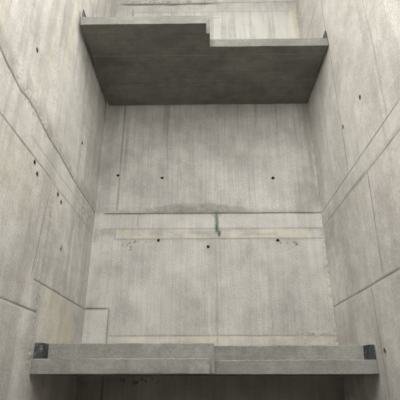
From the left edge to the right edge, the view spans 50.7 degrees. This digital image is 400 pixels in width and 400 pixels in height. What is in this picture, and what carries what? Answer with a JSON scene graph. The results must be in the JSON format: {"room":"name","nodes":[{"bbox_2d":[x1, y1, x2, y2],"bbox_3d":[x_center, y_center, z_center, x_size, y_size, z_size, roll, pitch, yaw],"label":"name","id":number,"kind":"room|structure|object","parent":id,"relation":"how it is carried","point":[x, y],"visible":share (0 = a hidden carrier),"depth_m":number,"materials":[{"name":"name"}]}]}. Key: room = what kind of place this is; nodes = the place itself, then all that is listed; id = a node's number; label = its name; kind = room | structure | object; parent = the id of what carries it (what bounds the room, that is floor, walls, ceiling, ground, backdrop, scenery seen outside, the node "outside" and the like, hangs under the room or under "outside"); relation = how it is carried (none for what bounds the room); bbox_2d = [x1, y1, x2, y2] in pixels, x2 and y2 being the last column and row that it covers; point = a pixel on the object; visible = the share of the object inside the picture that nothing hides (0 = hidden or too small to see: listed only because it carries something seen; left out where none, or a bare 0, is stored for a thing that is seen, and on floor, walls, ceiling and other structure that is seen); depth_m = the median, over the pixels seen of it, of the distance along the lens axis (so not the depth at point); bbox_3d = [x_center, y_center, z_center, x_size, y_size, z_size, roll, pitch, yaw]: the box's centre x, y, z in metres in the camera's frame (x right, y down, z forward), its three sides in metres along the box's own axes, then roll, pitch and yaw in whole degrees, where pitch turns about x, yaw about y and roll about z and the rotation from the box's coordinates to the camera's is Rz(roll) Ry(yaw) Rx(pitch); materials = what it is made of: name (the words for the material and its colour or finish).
{"room":"elevator shaft","nodes":[
{"label":"elevator shaft","id":0,"kind":"room"},
{"bbox_2d":[0,0,116,399],"bbox_3d":[-1.254,-0.944,2.357,0.256,6.800,5.150,0,-23,1],"label":"wall","id":1,"kind":"structure","parent":0,"point":[53,99],"depth_m":3.04,"materials":[{"name":"concrete"}]},
{"bbox_2d":[30,343,378,375],"bbox_3d":[0.076,1.260,3.300,2.356,0.207,1.134,0,-23,1],"label":"beam","id":2,"kind":"structure","parent":0,"point":[58,359],"depth_m":2.94,"materials":[{"name":"grey concrete"}]},
{"bbox_2d":[76,0,344,399],"bbox_3d":[0.083,0.012,4.586,2.394,6.800,0.264,0,-23,1],"label":"wall","id":3,"kind":"structure","parent":0,"point":[208,227],"depth_m":4.33,"materials":[{"name":"concrete"}]},
{"bbox_2d":[80,9,327,104],"bbox_3d":[0.082,-1.445,4.413,2.317,0.200,1.229,0,-23,1],"label":"landing","id":4,"kind":"object","parent":3,"relation":"attached to","point":[138,60],"visible":1,"depth_m":4.29,"materials":[{"name":"concrete"}]},
{"bbox_2d":[295,0,399,399],"bbox_3d":[1.354,-0.962,2.325,0.255,6.800,5.150,0,-23,1],"label":"wall","id":5,"kind":"structure","parent":0,"point":[354,100],"depth_m":3.27,"materials":[{"name":"concrete"}]}
]}

